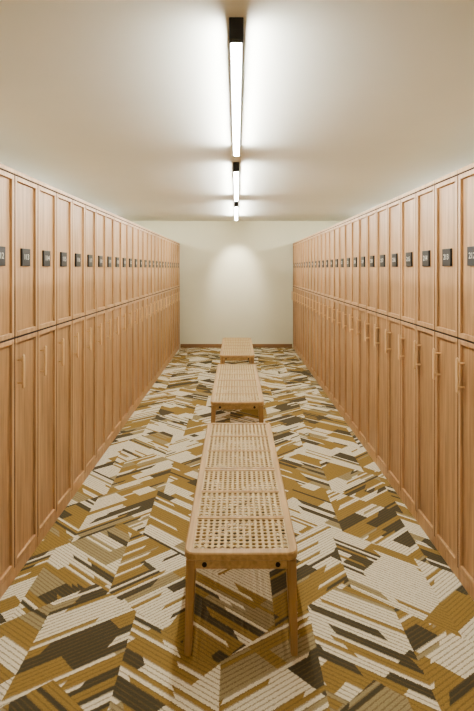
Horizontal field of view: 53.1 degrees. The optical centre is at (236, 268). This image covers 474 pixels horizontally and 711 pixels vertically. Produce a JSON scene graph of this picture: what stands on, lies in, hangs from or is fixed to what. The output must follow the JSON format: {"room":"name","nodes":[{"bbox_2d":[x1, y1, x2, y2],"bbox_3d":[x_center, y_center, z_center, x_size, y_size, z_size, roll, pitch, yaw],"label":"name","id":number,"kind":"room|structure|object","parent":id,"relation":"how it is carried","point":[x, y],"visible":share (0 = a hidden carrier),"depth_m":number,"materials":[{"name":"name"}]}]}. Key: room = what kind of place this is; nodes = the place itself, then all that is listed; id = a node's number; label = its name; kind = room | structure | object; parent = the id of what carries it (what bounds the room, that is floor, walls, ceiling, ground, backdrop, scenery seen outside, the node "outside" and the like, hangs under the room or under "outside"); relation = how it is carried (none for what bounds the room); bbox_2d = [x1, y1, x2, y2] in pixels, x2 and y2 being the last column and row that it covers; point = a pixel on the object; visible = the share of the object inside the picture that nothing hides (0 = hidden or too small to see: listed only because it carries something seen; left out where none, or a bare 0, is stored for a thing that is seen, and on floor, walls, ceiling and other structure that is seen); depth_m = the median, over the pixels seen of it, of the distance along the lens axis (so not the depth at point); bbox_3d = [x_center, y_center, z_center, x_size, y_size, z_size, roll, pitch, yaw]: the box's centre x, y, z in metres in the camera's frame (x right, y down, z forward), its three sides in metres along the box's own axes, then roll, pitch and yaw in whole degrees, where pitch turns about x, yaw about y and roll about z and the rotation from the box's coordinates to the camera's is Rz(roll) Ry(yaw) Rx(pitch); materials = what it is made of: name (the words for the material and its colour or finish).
{"room":"changing room","nodes":[
{"label":"changing room","id":0,"kind":"room"},
{"bbox_2d":[131,221,341,347],"bbox_3d":[0.000,0.318,9.570,7.000,2.545,0.100,0,0,0],"label":"wall","id":1,"kind":"structure","parent":0,"point":[236,277],"depth_m":9.52,"materials":[{"name":"paint"}]},
{"bbox_2d":[180,344,291,347],"bbox_3d":[0.000,1.552,9.512,2.240,0.075,0.015,0,0,0],"label":"baseboard","id":2,"kind":"structure","parent":1,"relation":"attached to","point":[181,345],"depth_m":9.51,"materials":[{"name":"brown wood"}]},
{"bbox_2d":[0,348,473,710],"bbox_3d":[0.000,1.640,2.860,7.000,0.100,13.520,0,0,0],"label":"floor","id":3,"kind":"structure","parent":0,"point":[94,619],"depth_m":2.31,"materials":[{"name":"carpet"}]},
{"bbox_2d":[0,163,14,598],"bbox_3d":[-1.365,0.542,2.279,0.531,2.095,0.281,0,0,0],"label":"locker","id":4,"kind":"object","parent":3,"relation":"on","point":[7,174],"visible":1,"depth_m":2.36,"materials":[{"name":"brown wood"}]},
{"bbox_2d":[14,170,37,578],"bbox_3d":[-1.365,0.542,2.561,0.531,2.095,0.281,0,0,0],"label":"locker","id":5,"kind":"object","parent":3,"relation":"on","point":[26,187],"visible":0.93,"depth_m":2.58,"materials":[{"name":"brown wood"}]},
{"bbox_2d":[37,180,56,546],"bbox_3d":[-1.365,0.542,2.843,0.531,2.095,0.281,0,0,0],"label":"locker","id":6,"kind":"object","parent":3,"relation":"on","point":[46,193],"visible":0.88,"depth_m":2.87,"materials":[{"name":"brown wood"}]},
{"bbox_2d":[56,189,71,519],"bbox_3d":[-1.365,0.542,3.125,0.531,2.095,0.281,0,0,0],"label":"locker","id":7,"kind":"object","parent":3,"relation":"on","point":[63,199],"visible":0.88,"depth_m":3.12,"materials":[{"name":"brown wood"}]},
{"bbox_2d":[72,195,84,497],"bbox_3d":[-1.365,0.542,3.407,0.531,2.095,0.281,0,0,0],"label":"locker","id":8,"kind":"object","parent":3,"relation":"on","point":[78,205],"visible":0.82,"depth_m":3.43,"materials":[{"name":"brown wood"}]},
{"bbox_2d":[85,201,95,479],"bbox_3d":[-1.365,0.542,3.689,0.531,2.095,0.281,0,0,0],"label":"locker","id":9,"kind":"object","parent":3,"relation":"on","point":[90,209],"visible":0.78,"depth_m":3.72,"materials":[{"name":"brown wood"}]},
{"bbox_2d":[96,206,105,463],"bbox_3d":[-1.365,0.542,3.971,0.531,2.095,0.281,0,0,0],"label":"locker","id":10,"kind":"object","parent":3,"relation":"on","point":[100,213],"visible":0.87,"depth_m":3.99,"materials":[{"name":"brown wood"}]},
{"bbox_2d":[106,211,113,449],"bbox_3d":[-1.365,0.542,4.253,0.531,2.095,0.281,0,0,0],"label":"locker","id":11,"kind":"object","parent":3,"relation":"on","point":[109,216],"visible":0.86,"depth_m":4.28,"materials":[{"name":"brown wood"}]},
{"bbox_2d":[114,214,121,438],"bbox_3d":[-1.365,0.542,4.535,0.531,2.095,0.281,0,0,0],"label":"locker","id":12,"kind":"object","parent":3,"relation":"on","point":[117,219],"visible":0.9,"depth_m":4.56,"materials":[{"name":"brown wood"}]},
{"bbox_2d":[121,218,127,428],"bbox_3d":[-1.365,0.542,4.817,0.531,2.095,0.281,0,0,0],"label":"locker","id":13,"kind":"object","parent":3,"relation":"on","point":[124,221],"visible":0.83,"depth_m":4.85,"materials":[{"name":"brown wood"}]},
{"bbox_2d":[128,220,133,419],"bbox_3d":[-1.365,0.542,5.099,0.531,2.095,0.281,0,0,0],"label":"locker","id":14,"kind":"object","parent":3,"relation":"on","point":[130,224],"visible":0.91,"depth_m":5.13,"materials":[{"name":"brown wood"}]},
{"bbox_2d":[134,223,138,410],"bbox_3d":[-1.365,0.542,5.381,0.531,2.095,0.281,0,0,0],"label":"locker","id":15,"kind":"object","parent":3,"relation":"on","point":[136,226],"visible":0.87,"depth_m":5.43,"materials":[{"name":"brown wood"}]},
{"bbox_2d":[139,225,143,403],"bbox_3d":[-1.365,0.542,5.663,0.531,2.095,0.281,0,0,0],"label":"locker","id":16,"kind":"object","parent":3,"relation":"on","point":[141,229],"visible":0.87,"depth_m":5.72,"materials":[{"name":"brown wood"}]},
{"bbox_2d":[144,228,147,396],"bbox_3d":[-1.365,0.542,5.945,0.531,2.095,0.281,0,0,0],"label":"locker","id":17,"kind":"object","parent":3,"relation":"on","point":[145,229],"visible":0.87,"depth_m":5.97,"materials":[{"name":"brown wood"}]},
{"bbox_2d":[148,229,151,390],"bbox_3d":[-1.365,0.542,6.227,0.531,2.095,0.281,0,0,0],"label":"locker","id":18,"kind":"object","parent":3,"relation":"on","point":[149,231],"visible":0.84,"depth_m":6.25,"materials":[{"name":"brown wood"}]},
{"bbox_2d":[152,231,155,385],"bbox_3d":[-1.365,0.542,6.509,0.531,2.095,0.281,0,0,0],"label":"locker","id":19,"kind":"object","parent":3,"relation":"on","point":[153,233],"visible":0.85,"depth_m":6.55,"materials":[{"name":"brown wood"}]},
{"bbox_2d":[155,233,158,381],"bbox_3d":[-1.365,0.542,6.791,0.531,2.095,0.281,0,0,0],"label":"locker","id":20,"kind":"object","parent":3,"relation":"on","point":[157,234],"visible":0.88,"depth_m":6.88,"materials":[{"name":"brown wood"}]},
{"bbox_2d":[159,234,161,375],"bbox_3d":[-1.365,0.542,7.073,0.531,2.095,0.281,0,0,0],"label":"locker","id":21,"kind":"object","parent":3,"relation":"on","point":[160,236],"visible":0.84,"depth_m":7.15,"materials":[{"name":"brown wood"}]},
{"bbox_2d":[162,236,164,371],"bbox_3d":[-1.365,0.542,7.355,0.531,2.095,0.281,0,0,0],"label":"locker","id":22,"kind":"object","parent":3,"relation":"on","point":[163,237],"visible":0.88,"depth_m":7.45,"materials":[{"name":"brown wood"}]},
{"bbox_2d":[165,237,166,367],"bbox_3d":[-1.365,0.542,7.637,0.531,2.095,0.281,0,0,0],"label":"locker","id":23,"kind":"object","parent":3,"relation":"on","point":[165,237],"visible":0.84,"depth_m":7.66,"materials":[{"name":"brown wood"}]},
{"bbox_2d":[167,238,169,364],"bbox_3d":[-1.365,0.542,7.919,0.531,2.095,0.281,0,0,0],"label":"locker","id":24,"kind":"object","parent":3,"relation":"on","point":[168,239],"visible":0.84,"depth_m":8.00,"materials":[{"name":"brown wood"}]},
{"bbox_2d":[170,239,171,360],"bbox_3d":[-1.365,0.542,8.201,0.531,2.095,0.281,0,0,0],"label":"locker","id":25,"kind":"object","parent":3,"relation":"on","point":[170,239],"visible":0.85,"depth_m":8.24,"materials":[{"name":"brown wood"}]},
{"bbox_2d":[172,240,173,357],"bbox_3d":[-1.365,0.542,8.483,0.531,2.095,0.281,0,0,0],"label":"locker","id":26,"kind":"object","parent":3,"relation":"on","point":[172,240],"visible":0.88,"depth_m":8.50,"materials":[{"name":"brown wood"}]},
{"bbox_2d":[174,241,175,354],"bbox_3d":[-1.365,0.542,8.765,0.531,2.095,0.281,0,0,0],"label":"locker","id":27,"kind":"object","parent":3,"relation":"on","point":[174,241],"visible":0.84,"depth_m":8.77,"materials":[{"name":"brown wood"}]},
{"bbox_2d":[176,242,177,351],"bbox_3d":[-1.365,0.542,9.047,0.531,2.095,0.281,0,0,0],"label":"locker","id":28,"kind":"object","parent":3,"relation":"on","point":[176,242],"visible":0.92,"depth_m":9.07,"materials":[{"name":"brown wood"}]},
{"bbox_2d":[178,243,179,348],"bbox_3d":[-1.365,0.542,9.329,0.531,2.095,0.281,0,0,0],"label":"locker","id":29,"kind":"object","parent":3,"relation":"on","point":[178,243],"visible":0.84,"depth_m":9.38,"materials":[{"name":"brown wood"}]},
{"bbox_2d":[210,364,263,446],"bbox_3d":[0.008,1.375,4.940,0.470,0.430,1.640,0,0,0],"label":"bench","id":30,"kind":"object","parent":3,"relation":"on","point":[224,383],"visible":1,"depth_m":4.57,"materials":[{"name":"beige wicker"}]},
{"bbox_2d":[220,338,254,373],"bbox_3d":[0.012,1.375,7.150,0.470,0.430,1.640,0,0,0],"label":"bench","id":31,"kind":"object","parent":3,"relation":"on","point":[231,348],"visible":1,"depth_m":6.81,"materials":[{"name":"beige wicker"}]},
{"bbox_2d":[184,423,297,655],"bbox_3d":[0.020,1.375,2.750,0.470,0.430,1.640,0,0,0],"label":"bench","id":32,"kind":"object","parent":3,"relation":"on","point":[196,558],"visible":1,"depth_m":2.23,"materials":[{"name":"beige wicker"}]},
{"bbox_2d":[292,243,294,349],"bbox_3d":[1.365,0.542,9.329,0.531,2.095,0.281,0,0,0],"label":"locker","id":33,"kind":"object","parent":3,"relation":"on","point":[293,243],"visible":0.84,"depth_m":9.22,"materials":[{"name":"brown wood"}]},
{"bbox_2d":[293,242,296,352],"bbox_3d":[1.365,0.542,9.047,0.531,2.095,0.281,0,0,0],"label":"locker","id":34,"kind":"object","parent":3,"relation":"on","point":[295,242],"visible":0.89,"depth_m":9.16,"materials":[{"name":"brown wood"}]},
{"bbox_2d":[295,241,298,355],"bbox_3d":[1.365,0.542,8.765,0.531,2.095,0.281,0,0,0],"label":"locker","id":35,"kind":"object","parent":3,"relation":"on","point":[296,292],"visible":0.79,"depth_m":8.86,"materials":[{"name":"brown wood"}]},
{"bbox_2d":[297,240,300,357],"bbox_3d":[1.365,0.542,8.483,0.531,2.095,0.281,0,0,0],"label":"locker","id":36,"kind":"object","parent":3,"relation":"on","point":[299,241],"visible":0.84,"depth_m":8.58,"materials":[{"name":"brown wood"}]},
{"bbox_2d":[299,239,302,360],"bbox_3d":[1.365,0.542,8.201,0.531,2.095,0.281,0,0,0],"label":"locker","id":37,"kind":"object","parent":3,"relation":"on","point":[301,239],"visible":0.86,"depth_m":8.21,"materials":[{"name":"brown wood"}]},
{"bbox_2d":[301,238,304,363],"bbox_3d":[1.365,0.542,7.919,0.531,2.095,0.281,0,0,0],"label":"locker","id":38,"kind":"object","parent":3,"relation":"on","point":[304,238],"visible":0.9,"depth_m":8.00,"materials":[{"name":"brown wood"}]},
{"bbox_2d":[304,237,307,367],"bbox_3d":[1.365,0.542,7.637,0.531,2.095,0.281,0,0,0],"label":"locker","id":39,"kind":"object","parent":3,"relation":"on","point":[306,238],"visible":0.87,"depth_m":7.72,"materials":[{"name":"brown wood"}]},
{"bbox_2d":[306,235,310,371],"bbox_3d":[1.365,0.542,7.355,0.531,2.095,0.281,0,0,0],"label":"locker","id":40,"kind":"object","parent":3,"relation":"on","point":[309,237],"visible":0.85,"depth_m":7.41,"materials":[{"name":"brown wood"}]},
{"bbox_2d":[309,234,313,376],"bbox_3d":[1.365,0.542,7.073,0.531,2.095,0.281,0,0,0],"label":"locker","id":41,"kind":"object","parent":3,"relation":"on","point":[312,236],"visible":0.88,"depth_m":7.12,"materials":[{"name":"brown wood"}]},
{"bbox_2d":[312,233,316,380],"bbox_3d":[1.365,0.542,6.791,0.531,2.095,0.281,0,0,0],"label":"locker","id":42,"kind":"object","parent":3,"relation":"on","point":[315,234],"visible":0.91,"depth_m":6.85,"materials":[{"name":"brown wood"}]},
{"bbox_2d":[315,231,320,385],"bbox_3d":[1.365,0.542,6.509,0.531,2.095,0.281,0,0,0],"label":"locker","id":43,"kind":"object","parent":3,"relation":"on","point":[319,232],"visible":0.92,"depth_m":6.53,"materials":[{"name":"brown wood"}]},
{"bbox_2d":[319,230,324,391],"bbox_3d":[1.365,0.542,6.227,0.531,2.095,0.281,0,0,0],"label":"locker","id":44,"kind":"object","parent":3,"relation":"on","point":[321,231],"visible":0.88,"depth_m":6.29,"materials":[{"name":"brown wood"}]},
{"bbox_2d":[323,227,328,397],"bbox_3d":[1.365,0.542,5.945,0.531,2.095,0.281,0,0,0],"label":"locker","id":45,"kind":"object","parent":3,"relation":"on","point":[326,231],"visible":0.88,"depth_m":6.01,"materials":[{"name":"brown wood"}]},
{"bbox_2d":[327,226,333,404],"bbox_3d":[1.365,0.542,5.663,0.531,2.095,0.281,0,0,0],"label":"locker","id":46,"kind":"object","parent":3,"relation":"on","point":[330,227],"visible":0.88,"depth_m":5.70,"materials":[{"name":"brown wood"}]},
{"bbox_2d":[331,223,338,411],"bbox_3d":[1.365,0.542,5.381,0.531,2.095,0.281,0,0,0],"label":"locker","id":47,"kind":"object","parent":3,"relation":"on","point":[335,307],"visible":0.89,"depth_m":5.41,"materials":[{"name":"brown wood"}]},
{"bbox_2d":[337,221,344,419],"bbox_3d":[1.365,0.542,5.099,0.531,2.095,0.281,0,0,0],"label":"locker","id":48,"kind":"object","parent":3,"relation":"on","point":[341,224],"visible":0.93,"depth_m":5.15,"materials":[{"name":"brown wood"}]},
{"bbox_2d":[342,218,350,427],"bbox_3d":[1.365,0.542,4.817,0.531,2.095,0.281,0,0,0],"label":"locker","id":49,"kind":"object","parent":3,"relation":"on","point":[347,225],"visible":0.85,"depth_m":4.88,"materials":[{"name":"brown wood"}]},
{"bbox_2d":[349,214,358,439],"bbox_3d":[1.365,0.542,4.535,0.531,2.095,0.281,0,0,0],"label":"locker","id":50,"kind":"object","parent":3,"relation":"on","point":[354,220],"visible":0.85,"depth_m":4.59,"materials":[{"name":"brown wood"}]},
{"bbox_2d":[356,210,366,450],"bbox_3d":[1.365,0.542,4.253,0.531,2.095,0.281,0,0,0],"label":"locker","id":51,"kind":"object","parent":3,"relation":"on","point":[362,217],"visible":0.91,"depth_m":4.30,"materials":[{"name":"brown wood"}]},
{"bbox_2d":[364,206,376,464],"bbox_3d":[1.365,0.542,3.971,0.531,2.095,0.281,0,0,0],"label":"locker","id":52,"kind":"object","parent":3,"relation":"on","point":[371,213],"visible":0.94,"depth_m":4.01,"materials":[{"name":"brown wood"}]},
{"bbox_2d":[374,201,387,479],"bbox_3d":[1.365,0.542,3.689,0.531,2.095,0.281,0,0,0],"label":"locker","id":53,"kind":"object","parent":3,"relation":"on","point":[381,325],"visible":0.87,"depth_m":3.71,"materials":[{"name":"brown wood"}]},
{"bbox_2d":[385,196,400,498],"bbox_3d":[1.365,0.542,3.407,0.531,2.095,0.281,0,0,0],"label":"locker","id":54,"kind":"object","parent":3,"relation":"on","point":[394,205],"visible":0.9,"depth_m":3.43,"materials":[{"name":"brown wood"}]},
{"bbox_2d":[398,189,416,520],"bbox_3d":[1.365,0.542,3.125,0.531,2.095,0.281,0,0,0],"label":"locker","id":55,"kind":"object","parent":3,"relation":"on","point":[408,200],"visible":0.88,"depth_m":3.15,"materials":[{"name":"brown wood"}]},
{"bbox_2d":[414,180,434,545],"bbox_3d":[1.365,0.542,2.843,0.531,2.095,0.281,0,0,0],"label":"locker","id":56,"kind":"object","parent":3,"relation":"on","point":[424,343],"visible":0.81,"depth_m":2.85,"materials":[{"name":"brown wood"}]},
{"bbox_2d":[432,170,458,579],"bbox_3d":[1.365,0.542,2.561,0.531,2.095,0.281,0,0,0],"label":"locker","id":57,"kind":"object","parent":3,"relation":"on","point":[445,352],"visible":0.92,"depth_m":2.58,"materials":[{"name":"brown wood"}]},
{"bbox_2d":[456,163,473,600],"bbox_3d":[1.365,0.542,2.279,0.531,2.095,0.281,0,0,0],"label":"locker","id":58,"kind":"object","parent":3,"relation":"on","point":[465,359],"visible":1,"depth_m":2.36,"materials":[{"name":"brown wood"}]},
{"bbox_2d":[0,0,473,220],"bbox_3d":[0.000,-1.005,2.860,7.000,0.100,13.520,0,0,0],"label":"ceiling","id":59,"kind":"structure","parent":0,"point":[349,108],"depth_m":2.69,"materials":[{"name":"paint"}]},
{"bbox_2d":[233,162,238,200],"bbox_3d":[0.000,-0.912,5.200,0.055,0.085,1.900,0,0,0],"label":"ceiling light","id":60,"kind":"object","parent":59,"relation":"attached to","point":[235,164],"visible":1,"depth_m":4.69,"materials":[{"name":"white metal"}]},
{"bbox_2d":[234,201,237,220],"bbox_3d":[0.000,-0.912,7.650,0.055,0.085,1.900,0,0,0],"label":"ceiling light","id":61,"kind":"object","parent":59,"relation":"attached to","point":[235,202],"visible":0.98,"depth_m":7.09,"materials":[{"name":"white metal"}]},
{"bbox_2d":[229,17,243,156],"bbox_3d":[0.000,-0.912,2.750,0.055,0.085,1.900,0,0,0],"label":"ceiling light","id":62,"kind":"object","parent":59,"relation":"attached to","point":[236,24],"visible":1,"depth_m":2.14,"materials":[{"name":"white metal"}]}
]}

